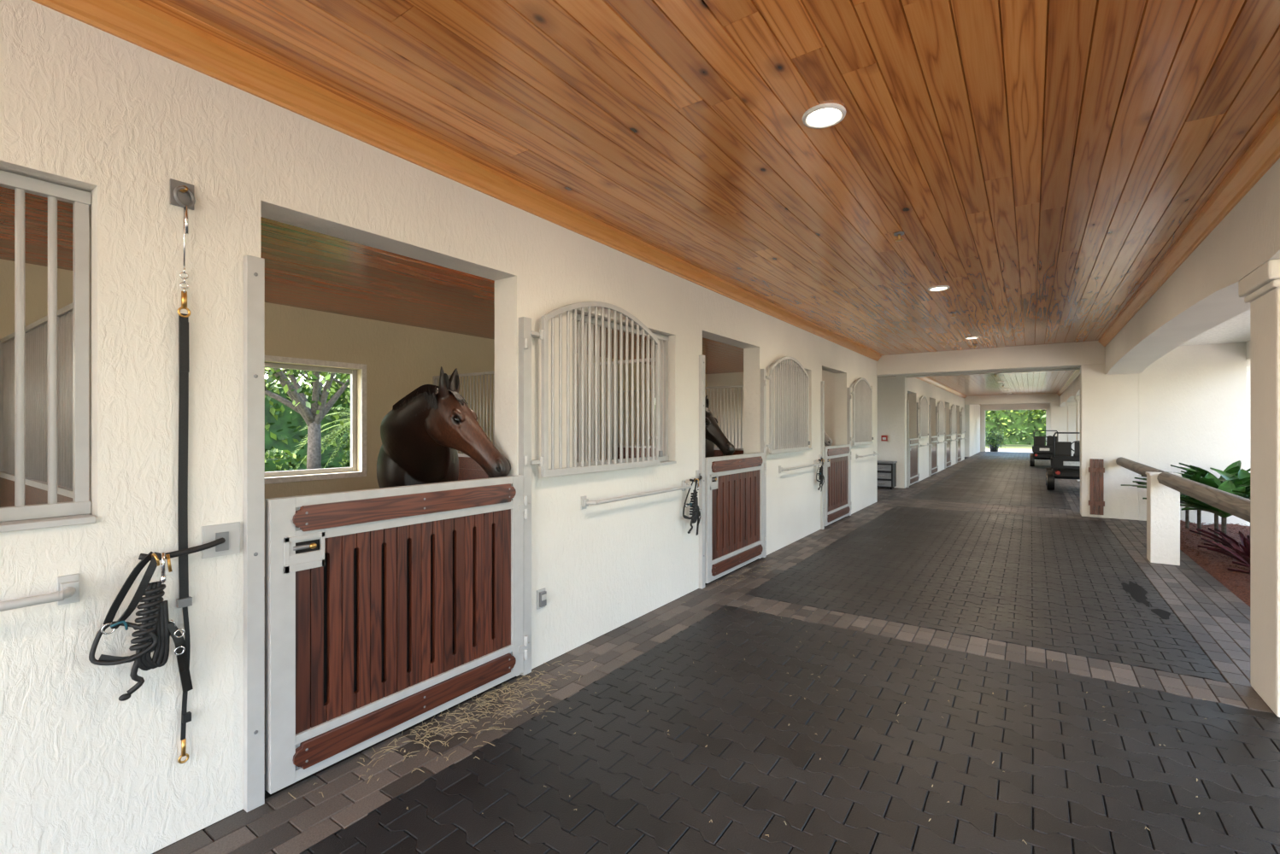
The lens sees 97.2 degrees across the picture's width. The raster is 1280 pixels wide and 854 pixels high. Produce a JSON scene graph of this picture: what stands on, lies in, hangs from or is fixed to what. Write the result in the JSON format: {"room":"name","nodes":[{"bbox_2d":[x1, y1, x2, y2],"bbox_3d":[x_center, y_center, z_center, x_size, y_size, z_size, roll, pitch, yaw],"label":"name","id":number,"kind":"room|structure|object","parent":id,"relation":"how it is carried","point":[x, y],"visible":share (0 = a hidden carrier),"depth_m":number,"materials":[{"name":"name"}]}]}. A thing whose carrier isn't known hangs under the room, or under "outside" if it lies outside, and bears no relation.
{"room":"horse stable aisle","nodes":[
{"label":"horse stable aisle","id":0,"kind":"room"},
{"bbox_2d":[0,258,706,499],"bbox_3d":[-2.807,0.000,7.181,0.200,3.000,15.400,0,0,35],"label":"wall","id":1,"kind":"structure","parent":0,"point":[399,359],"depth_m":6.51,"materials":[{"name":"paint"}]},
{"bbox_2d":[264,355,366,484],"bbox_3d":[-3.606,-0.075,5.959,0.160,1.290,1.400,0,0,35],"label":"window","id":2,"kind":"structure","parent":1,"relation":"in","point":[267,358],"depth_m":6.27,"materials":[{"name":"grey paint"}]},
{"bbox_2d":[576,384,577,458],"bbox_3d":[-1.502,-0.075,8.991,0.160,1.290,1.400,0,0,35],"label":"window","id":3,"kind":"structure","parent":1,"relation":"in","point":[577,384],"depth_m":9.49,"materials":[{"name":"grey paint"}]},
{"bbox_2d":[0,0,877,853],"bbox_3d":[0.283,0.000,5.038,0.200,3.000,15.400,0,0,35],"label":"wall","id":4,"kind":"structure","parent":0,"point":[85,770],"depth_m":2.11,"materials":[{"name":"beige paint"}]},
{"bbox_2d":[0,573,79,611],"bbox_3d":[-2.181,0.520,1.222,0.105,0.090,1.410,0,0,35],"label":"bar","id":5,"kind":"object","parent":4,"relation":"attached to","point":[67,592],"visible":1,"depth_m":1.73,"materials":[{"name":"grey paint"}]},
{"bbox_2d":[0,170,95,533],"bbox_3d":[-2.342,-0.281,1.168,0.300,1.192,1.768,0,0,35],"label":"window grille","id":6,"kind":"object","parent":4,"relation":"in","point":[20,517],"visible":1,"depth_m":1.83,"materials":[{"name":"white metal"}]},
{"bbox_2d":[88,522,240,701],"bbox_3d":[-1.634,0.661,1.989,0.101,0.583,0.439,0,0,27],"label":"halter","id":7,"kind":"object","parent":4,"relation":"hanging from","point":[155,629],"visible":1,"depth_m":1.91,"materials":[{"name":"black leather"}]},
{"bbox_2d":[169,178,195,763],"bbox_3d":[-1.648,0.164,2.038,0.048,2.107,0.071,0,0,35],"label":"strap","id":8,"kind":"object","parent":4,"relation":"attached to","point":[181,194],"visible":0.99,"depth_m":2.04,"materials":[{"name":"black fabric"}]},
{"bbox_2d":[243,255,531,812],"bbox_3d":[-1.167,0.415,2.863,0.263,2.169,1.509,0,0,36],"label":"door","id":9,"kind":"structure","parent":4,"relation":"in","point":[370,615],"depth_m":2.57,"materials":[{"name":"grey paint"}]},
{"bbox_2d":[536,587,546,610],"bbox_3d":[-0.613,1.080,3.541,0.036,0.120,0.070,0,0,35],"label":"electrical outlet","id":10,"kind":"object","parent":4,"relation":"attached to","point":[541,594],"visible":1,"depth_m":3.52,"materials":[{"name":"grey paint"}]},
{"bbox_2d":[530,301,676,477],"bbox_3d":[-0.238,-0.281,4.199,0.300,1.192,1.768,0,0,35],"label":"window grille","id":11,"kind":"object","parent":4,"relation":"in","point":[661,457],"visible":0.98,"depth_m":4.04,"materials":[{"name":"white metal"}]},
{"bbox_2d":[580,480,691,509],"bbox_3d":[0.036,0.520,4.418,0.105,0.090,1.410,0,0,35],"label":"bar","id":12,"kind":"object","parent":4,"relation":"attached to","point":[584,502],"visible":1,"depth_m":4.15,"materials":[{"name":"grey paint"}]},
{"bbox_2d":[682,469,702,535],"bbox_3d":[0.512,0.692,5.082,0.101,0.583,0.439,0,0,27],"label":"halter","id":13,"kind":"object","parent":4,"relation":"hanging from","point":[695,513],"visible":1,"depth_m":4.99,"materials":[{"name":"black leather"}]},
{"bbox_2d":[698,354,766,588],"bbox_3d":[0.936,0.415,5.895,0.263,2.169,1.509,0,0,36],"label":"door","id":14,"kind":"structure","parent":4,"relation":"in","point":[732,489],"depth_m":5.71,"materials":[{"name":"grey paint"}]},
{"bbox_2d":[765,356,812,453],"bbox_3d":[1.865,-0.281,7.231,0.300,1.192,1.768,0,0,35],"label":"window grille","id":15,"kind":"object","parent":4,"relation":"in","point":[783,373],"visible":0.97,"depth_m":7.05,"materials":[{"name":"white metal"}]},
{"bbox_2d":[778,460,821,473],"bbox_3d":[2.140,0.520,7.449,0.105,0.090,1.410,0,0,35],"label":"bar","id":16,"kind":"object","parent":4,"relation":"attached to","point":[780,469],"visible":1,"depth_m":7.16,"materials":[{"name":"grey paint"}]},
{"bbox_2d":[816,454,824,492],"bbox_3d":[2.614,0.667,8.110,0.101,0.533,0.396,0,0,26],"label":"halter","id":17,"kind":"object","parent":4,"relation":"hanging from","point":[821,478],"visible":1,"depth_m":8.02,"materials":[{"name":"black leather"}]},
{"bbox_2d":[820,381,851,529],"bbox_3d":[3.040,0.415,8.926,0.263,2.169,1.509,0,0,36],"label":"door","id":18,"kind":"structure","parent":4,"relation":"in","point":[836,493],"depth_m":8.76,"materials":[{"name":"grey paint"}]},
{"bbox_2d":[851,377,873,445],"bbox_3d":[3.969,-0.281,10.262,0.300,1.192,1.768,0,0,35],"label":"window grille","id":19,"kind":"object","parent":4,"relation":"in","point":[861,393],"visible":0.88,"depth_m":10.08,"materials":[{"name":"white metal"}]},
{"bbox_2d":[856,451,879,459],"bbox_3d":[4.244,0.520,10.481,0.105,0.090,1.410,0,0,35],"label":"bar","id":20,"kind":"object","parent":4,"relation":"attached to","point":[874,454],"visible":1,"depth_m":10.32,"materials":[{"name":"grey paint"}]},
{"bbox_2d":[0,187,908,399],"bbox_3d":[3.912,-1.254,13.565,3.560,0.009,33.248,0,0,35],"label":"ceiling","id":21,"kind":"structure","parent":0,"point":[304,268],"depth_m":4.78,"materials":[{"name":"brown wood"}]},
{"bbox_2d":[139,0,1279,396],"bbox_3d":[9.800,-1.435,15.474,3.540,0.009,43.398,0,0,35],"label":"ceiling","id":22,"kind":"structure","parent":0,"point":[1036,161],"depth_m":2.63,"materials":[{"name":"brown wood"}]},
{"bbox_2d":[802,102,846,129],"bbox_3d":[0.842,-1.424,2.581,0.194,0.024,0.194,0,0,35],"label":"recessed light","id":23,"kind":"object","parent":22,"relation":"in","point":[824,115],"visible":1,"depth_m":2.58,"materials":[{"name":"white paint"}]},
{"bbox_2d":[893,231,904,241],"bbox_3d":[1.908,-1.403,4.153,0.070,0.055,0.070,0,0,35],"label":"sprinkler","id":24,"kind":"object","parent":22,"relation":"attached to","point":[898,234],"visible":1,"depth_m":4.14,"materials":[{"name":"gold metal"}]},
{"bbox_2d":[927,285,949,291],"bbox_3d":[3.065,-1.424,5.785,0.194,0.024,0.194,0,0,35],"label":"recessed light","id":25,"kind":"object","parent":22,"relation":"in","point":[939,288],"visible":1,"depth_m":5.79,"materials":[{"name":"white paint"}]},
{"bbox_2d":[964,336,978,339],"bbox_3d":[5.288,-1.424,8.989,0.194,0.024,0.194,0,0,35],"label":"recessed light","id":26,"kind":"object","parent":22,"relation":"in","point":[968,337],"visible":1,"depth_m":8.99,"materials":[{"name":"white paint"}]},
{"bbox_2d":[153,452,1274,853],"bbox_3d":[8.347,1.506,16.239,7.796,0.013,42.996,0,0,35],"label":"paver border","id":27,"kind":"structure","parent":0,"point":[1216,619],"depth_m":3.55,"materials":[{"name":"brick"}]},
{"bbox_2d":[877,460,897,489],"bbox_3d":[5.965,1.170,13.823,0.540,0.660,0.445,0,0,35],"label":"base cabinet","id":28,"kind":"object","parent":27,"relation":"on","point":[886,470],"visible":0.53,"depth_m":13.63,"materials":[{"name":"black plastic"}]},
{"bbox_2d":[1065,402,1075,456],"bbox_3d":[15.206,0.320,19.756,0.460,2.360,0.520,0,0,35],"label":"pillar","id":29,"kind":"structure","parent":27,"relation":"on","point":[1071,406],"depth_m":19.61,"materials":[{"name":"beige paint"}]},
{"bbox_2d":[1074,395,1080,481],"bbox_3d":[12.356,0.320,15.648,0.460,2.360,0.520,0,0,35],"label":"pillar","id":30,"kind":"structure","parent":27,"relation":"on","point":[1077,399],"depth_m":15.57,"materials":[{"name":"beige paint"}]},
{"bbox_2d":[1115,457,1250,565],"bbox_3d":[5.746,0.995,6.176,0.260,1.010,7.300,0,0,35],"label":"rail fence","id":31,"kind":"object","parent":27,"relation":"on","point":[1164,489],"visible":0.95,"depth_m":6.13,"materials":[{"name":"beige paint"}]},
{"bbox_2d":[1238,258,1279,717],"bbox_3d":[3.565,0.320,2.979,0.460,2.360,0.520,0,0,35],"label":"pillar","id":32,"kind":"structure","parent":27,"relation":"on","point":[1260,289],"depth_m":3.03,"materials":[{"name":"beige paint"}]},
{"bbox_2d":[151,452,1279,853],"bbox_3d":[8.379,1.577,16.460,8.000,0.147,43.400,0,0,35],"label":"floor","id":33,"kind":"structure","parent":0,"point":[634,787],"depth_m":2.75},
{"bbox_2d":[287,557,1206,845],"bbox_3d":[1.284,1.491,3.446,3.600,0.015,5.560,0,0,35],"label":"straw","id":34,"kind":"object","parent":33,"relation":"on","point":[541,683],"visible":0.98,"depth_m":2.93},
{"bbox_2d":[1029,430,1058,466],"bbox_3d":[15.557,0.811,21.630,0.990,1.377,1.959,0,0,35],"label":"utility cart","id":35,"kind":"object","parent":33,"relation":"on","point":[1040,451],"visible":0.66,"depth_m":21.22,"materials":[{"name":"black plastic"}]},
{"bbox_2d":[1045,432,1080,490],"bbox_3d":[10.372,0.811,13.543,0.990,1.377,1.959,0,0,35],"label":"utility cart","id":36,"kind":"object","parent":33,"relation":"on","point":[1064,466],"visible":0.59,"depth_m":13.20,"materials":[{"name":"black plastic"}]},
{"bbox_2d":[1121,581,1170,619],"bbox_3d":[4.418,1.498,4.952,0.226,0.001,1.274,0,0,35],"label":"puddle","id":37,"kind":"object","parent":33,"relation":"on","point":[1136,592],"visible":1,"depth_m":5.02,"materials":[{"name":"grey liquid"}]},
{"bbox_2d":[706,369,895,487],"bbox_3d":[4.639,0.000,14.613,3.560,3.000,36.100,0,0,35],"label":"wall","id":38,"kind":"structure","parent":0,"point":[886,385],"depth_m":13.19,"materials":[{"name":"beige paint"}]},
{"bbox_2d":[880,435,887,441],"bbox_3d":[6.073,0.280,14.013,0.140,0.140,0.050,0,0,35],"label":"fire alarm box","id":39,"kind":"object","parent":38,"relation":"attached to","point":[884,438],"visible":1,"depth_m":13.99,"materials":[{"name":"red plastic"}]},
{"bbox_2d":[895,375,964,488],"bbox_3d":[10.659,0.000,19.990,0.200,3.000,15.000,0,0,35],"label":"wall","id":40,"kind":"structure","parent":0,"point":[915,388],"depth_m":15.63,"materials":[{"name":"beige paint"}]},
{"bbox_2d":[906,399,919,487],"bbox_3d":[7.014,0.415,14.653,0.263,2.169,1.509,0,0,36],"label":"door","id":41,"kind":"structure","parent":40,"relation":"in","point":[913,444],"depth_m":14.38,"materials":[{"name":"grey paint"}]},
{"bbox_2d":[918,395,928,438],"bbox_3d":[7.943,-0.281,15.989,0.300,1.192,1.768,0,0,35],"label":"window grille","id":42,"kind":"object","parent":40,"relation":"in","point":[923,406],"visible":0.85,"depth_m":15.74,"materials":[{"name":"white metal"}]},
{"bbox_2d":[928,405,938,476],"bbox_3d":[9.117,0.415,17.684,0.263,2.169,1.509,0,0,36],"label":"door","id":43,"kind":"structure","parent":40,"relation":"in","point":[933,467],"depth_m":17.42,"materials":[{"name":"grey paint"}]},
{"bbox_2d":[937,400,945,436],"bbox_3d":[10.046,-0.281,19.020,0.300,1.192,1.768,0,0,35],"label":"window grille","id":44,"kind":"object","parent":40,"relation":"in","point":[940,407],"visible":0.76,"depth_m":18.78,"materials":[{"name":"white metal"}]},
{"bbox_2d":[944,408,951,469],"bbox_3d":[11.221,0.415,20.716,0.263,2.169,1.509,0,0,36],"label":"door","id":45,"kind":"structure","parent":40,"relation":"in","point":[947,437],"depth_m":20.42,"materials":[{"name":"grey paint"}]},
{"bbox_2d":[951,405,956,435],"bbox_3d":[12.150,-0.281,22.052,0.300,1.192,1.768,0,0,35],"label":"window grille","id":46,"kind":"object","parent":40,"relation":"in","point":[953,408],"visible":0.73,"depth_m":21.68,"materials":[{"name":"white metal"}]},
{"bbox_2d":[956,411,961,463],"bbox_3d":[13.325,0.415,23.747,0.263,2.169,1.509,0,0,36],"label":"door","id":47,"kind":"structure","parent":40,"relation":"in","point":[958,436],"depth_m":23.75,"materials":[{"name":"grey paint"}]},
{"bbox_2d":[960,407,965,434],"bbox_3d":[14.254,-0.281,25.083,0.300,1.192,1.768,0,0,35],"label":"window grille","id":48,"kind":"object","parent":40,"relation":"in","point":[962,410],"visible":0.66,"depth_m":24.95,"materials":[{"name":"white metal"}]},
{"bbox_2d":[964,405,980,457],"bbox_3d":[18.498,0.000,31.287,0.200,3.000,7.500,0,0,35],"label":"wall","id":49,"kind":"structure","parent":0,"point":[971,412],"depth_m":29.36,"materials":[{"name":"beige paint"}]},
{"bbox_2d":[877,340,1139,520],"bbox_3d":[14.281,0.010,21.737,4.160,2.980,28.000,0,0,35],"label":"wall","id":50,"kind":"structure","parent":0,"point":[1109,404],"depth_m":9.45,"materials":[{"name":"beige paint"}]},
{"bbox_2d":[31,0,1279,398],"bbox_3d":[9.715,-1.375,15.350,3.540,0.110,43.100,0,0,35],"label":"crown molding","id":51,"kind":"structure","parent":50,"relation":"attached to","point":[137,22],"depth_m":2.80,"materials":[{"name":"brown wood"}]},
{"bbox_2d":[1088,458,1104,515],"bbox_3d":[7.544,0.990,9.319,0.210,0.920,0.055,0,0,35],"label":"gate panel","id":52,"kind":"object","parent":50,"relation":"attached to","point":[1096,470],"visible":1,"depth_m":9.31,"materials":[{"name":"brown wood"}]},
{"bbox_2d":[985,448,1032,452],"bbox_3d":[0.986,1.595,19.399,39.500,0.130,61.000,0,0,35],"label":"driveway","id":53,"kind":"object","parent":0,"point":[1000,450],"visible":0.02,"depth_m":36.72,"materials":[{"name":"white concrete"}]},
{"bbox_2d":[985,427,1009,452],"bbox_3d":[21.852,0.755,34.848,1.802,1.550,1.728,0,0,35],"label":"potted shrub","id":54,"kind":"object","parent":53,"relation":"on","point":[996,438],"visible":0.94,"depth_m":34.73,"materials":[{"name":"green plant"}]},
{"bbox_2d":[985,444,1186,555],"bbox_3d":[28.506,1.780,41.078,240.000,0.240,220.000,0,0,35],"label":"ground","id":55,"kind":"structure","parent":0,"point":[1006,446],"depth_m":46.62,"materials":[{"name":"green plant"}]},
{"bbox_2d":[264,448,301,472],"bbox_3d":[-9.752,1.038,8.218,1.324,1.249,8.802,0,0,35],"label":"boxwood hedge","id":56,"kind":"object","parent":55,"relation":"on","point":[277,461],"visible":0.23,"depth_m":11.29,"materials":[{"name":"green plant"}]},
{"bbox_2d":[264,367,350,469],"bbox_3d":[-7.252,-1.155,12.228,6.518,5.650,6.858,0,0,35],"label":"shade tree","id":57,"kind":"object","parent":55,"relation":"on","point":[313,415],"visible":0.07,"depth_m":12.29,"materials":[{"name":"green plant"}]},
{"bbox_2d":[264,383,350,469],"bbox_3d":[-8.211,-0.002,29.420,3.614,3.558,51.644,0,0,35],"label":"foliage","id":58,"kind":"object","parent":55,"relation":"on","point":[283,431],"visible":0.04,"depth_m":20.63,"materials":[{"name":"green plant"}]},
{"bbox_2d":[267,371,350,412],"bbox_3d":[-9.519,-1.732,21.012,8.401,6.805,7.988,0,0,-39],"label":"shade tree","id":59,"kind":"object","parent":55,"relation":"on","point":[304,373],"visible":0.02,"depth_m":20.30,"materials":[{"name":"green plant"}]},
{"bbox_2d":[293,407,350,469],"bbox_3d":[-7.203,0.554,15.243,4.256,2.211,4.256,0,0,35],"label":"palm tree","id":60,"kind":"object","parent":55,"relation":"on","point":[347,425],"visible":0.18,"depth_m":14.81,"materials":[{"name":"green plant"}]},
{"bbox_2d":[338,430,350,467],"bbox_3d":[-3.338,0.834,17.478,1.352,1.659,11.531,0,0,35],"label":"boxwood hedge","id":61,"kind":"object","parent":55,"relation":"on","point":[347,453],"visible":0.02,"depth_m":13.06,"materials":[{"name":"green plant"}]},
{"bbox_2d":[985,410,1045,445],"bbox_3d":[37.045,-0.758,53.402,28.682,5.154,2.768,0,0,35],"label":"hedge","id":62,"kind":"object","parent":55,"relation":"on","point":[1021,431],"visible":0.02,"depth_m":53.36,"materials":[{"name":"green plant"}]},
{"bbox_2d":[1002,410,1045,422],"bbox_3d":[34.129,-2.521,46.479,10.610,8.385,13.786,0,0,-13],"label":"shade tree","id":63,"kind":"object","parent":55,"relation":"on","point":[1036,412],"visible":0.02,"depth_m":47.81,"materials":[{"name":"green plant"}]},
{"bbox_2d":[1246,360,1250,526],"bbox_3d":[9.305,0.250,8.515,0.340,2.500,0.360,0,0,35],"label":"column","id":64,"kind":"structure","parent":55,"relation":"on","point":[1247,361],"depth_m":8.46,"materials":[{"name":"white paint"}]},
{"bbox_2d":[1059,158,1279,406],"bbox_3d":[11.427,-1.180,14.345,0.420,0.640,42.800,0,0,35],"label":"wall","id":65,"kind":"structure","parent":0,"point":[1201,294],"depth_m":4.23,"materials":[{"name":"beige paint"}]},
{"bbox_2d":[1139,342,1246,526],"bbox_3d":[8.558,0.120,8.789,1.200,2.760,0.200,0,0,35],"label":"wall","id":66,"kind":"structure","parent":0,"point":[1193,398],"depth_m":8.69,"materials":[{"name":"beige paint"}]},
{"bbox_2d":[1180,520,1250,607],"bbox_3d":[4.804,1.476,2.157,2.467,0.156,15.022,0,0,35],"label":"mulch bed","id":67,"kind":"object","parent":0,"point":[1216,564],"visible":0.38,"depth_m":6.33,"materials":[{"name":"brown wood"}]},
{"bbox_2d":[1121,468,1204,528],"bbox_3d":[7.890,1.049,8.195,1.242,0.902,1.034,0,0,21],"label":"plant","id":68,"kind":"object","parent":67,"relation":"on","point":[1187,512],"visible":0.1,"depth_m":8.14,"materials":[{"name":"green plant"}]},
{"bbox_2d":[1138,472,1239,537],"bbox_3d":[7.423,1.046,7.595,1.020,0.908,1.192,0,0,35],"label":"plant","id":69,"kind":"object","parent":67,"relation":"on","point":[1196,478],"visible":0.06,"depth_m":7.55,"materials":[{"name":"green plant"}]},
{"bbox_2d":[1137,473,1250,543],"bbox_3d":[7.159,1.033,7.029,1.389,0.934,1.095,0,0,35],"label":"plant","id":70,"kind":"object","parent":67,"relation":"on","point":[1206,480],"visible":0.13,"depth_m":6.88,"materials":[{"name":"green plant"}]},
{"bbox_2d":[1142,479,1250,550],"bbox_3d":[6.829,1.066,6.652,1.322,0.869,1.097,0,0,16],"label":"plant","id":71,"kind":"object","parent":67,"relation":"on","point":[1227,486],"visible":0.39,"depth_m":6.62,"materials":[{"name":"green plant"}]},
{"bbox_2d":[1165,460,1250,531],"bbox_3d":[8.202,0.979,7.944,1.336,1.042,1.367,0,0,35],"label":"plant","id":72,"kind":"object","parent":67,"relation":"on","point":[1235,467],"visible":0.16,"depth_m":7.93,"materials":[{"name":"green plant"}]},
{"bbox_2d":[1181,467,1250,493],"bbox_3d":[7.729,0.957,7.170,1.422,1.085,1.393,0,0,-25],"label":"plant","id":73,"kind":"object","parent":67,"relation":"on","point":[1242,473],"visible":0.12,"depth_m":7.43,"materials":[{"name":"green plant"}]},
{"bbox_2d":[1189,528,1250,555],"bbox_3d":[6.649,1.275,6.055,0.891,0.391,0.758,0,0,11],"label":"plant","id":74,"kind":"object","parent":67,"relation":"on","point":[1243,539],"visible":0.25,"depth_m":6.27,"materials":[{"name":"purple plant"}]},
{"bbox_2d":[1201,536,1250,569],"bbox_3d":[6.198,1.275,5.703,0.839,0.389,0.927,0,0,-5],"label":"plant","id":75,"kind":"object","parent":67,"relation":"on","point":[1244,557],"visible":0.38,"depth_m":5.73,"materials":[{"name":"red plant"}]},
{"bbox_2d":[1227,561,1250,574],"bbox_3d":[5.820,1.282,4.921,0.846,0.375,0.734,0,0,-10],"label":"plant","id":76,"kind":"object","parent":67,"relation":"on","point":[1233,562],"visible":0.11,"depth_m":5.16,"materials":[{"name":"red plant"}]},
{"bbox_2d":[1231,490,1250,497],"bbox_3d":[7.325,1.059,6.487,1.329,0.882,1.152,0,0,16],"label":"plant","id":77,"kind":"object","parent":67,"relation":"on","point":[1236,491],"visible":0.04,"depth_m":6.45,"materials":[{"name":"green plant"}]},
{"bbox_2d":[1180,309,1250,346],"bbox_3d":[12.093,-1.375,13.883,1.200,0.230,43.400,0,0,35],"label":"ceiling","id":78,"kind":"structure","parent":0,"point":[1236,329],"depth_m":7.59,"materials":[{"name":"white paint"}]},
{"bbox_3d":[3.869,1.506,13.504,3.560,0.012,33.100,0,0,35],"label":"floor","id":79,"kind":"structure","parent":0,"visible":0},
{"bbox_2d":[0,303,72,507],"bbox_3d":[-3.286,0.425,3.193,3.550,2.150,0.070,0,0,35],"label":"partition","id":80,"kind":"object","parent":79,"relation":"on","point":[36,333],"visible":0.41,"depth_m":3.51,"materials":[{"name":"brown wood"}]},
{"bbox_2d":[376,366,510,488],"bbox_3d":[-1.699,0.567,4.452,0.714,1.865,2.846,0,0,-27],"label":"horse","id":81,"kind":"object","parent":79,"relation":"on","point":[421,436],"visible":0.71,"depth_m":3.44},
{"bbox_2d":[432,358,655,481],"bbox_3d":[-1.182,0.425,6.225,3.550,2.150,0.070,0,0,35],"label":"screen","id":82,"kind":"object","parent":79,"relation":"on","point":[469,469],"visible":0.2,"depth_m":6.68,"materials":[{"name":"grey metal"}]},
{"bbox_2d":[617,382,792,459],"bbox_3d":[0.922,0.425,9.256,3.550,2.150,0.070,0,0,35],"label":"screen","id":83,"kind":"object","parent":79,"relation":"on","point":[717,451],"visible":0.19,"depth_m":9.13,"materials":[{"name":"grey metal"}]},
{"bbox_2d":[704,394,734,457],"bbox_3d":[0.718,0.567,7.519,0.714,1.865,2.846,0,0,1],"label":"horse","id":84,"kind":"object","parent":79,"relation":"on","point":[713,434],"visible":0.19,"depth_m":6.22},
{"bbox_2d":[791,415,832,446],"bbox_3d":[2.668,0.567,10.590,0.714,1.865,2.846,0,0,-7],"label":"horse","id":85,"kind":"object","parent":79,"relation":"on","point":[828,442],"visible":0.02,"depth_m":9.26},
{"bbox_3d":[9.011,-1.458,16.143,10.800,0.385,44.400,0,0,35],"label":"roof","id":86,"kind":"structure","parent":0,"visible":0},
{"bbox_2d":[1246,340,1250,360],"bbox_3d":[12.721,-1.250,13.447,0.330,0.500,43.400,0,0,35],"label":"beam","id":87,"kind":"structure","parent":86,"relation":"attached to","point":[1248,342],"depth_m":8.30,"materials":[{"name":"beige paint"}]}
]}

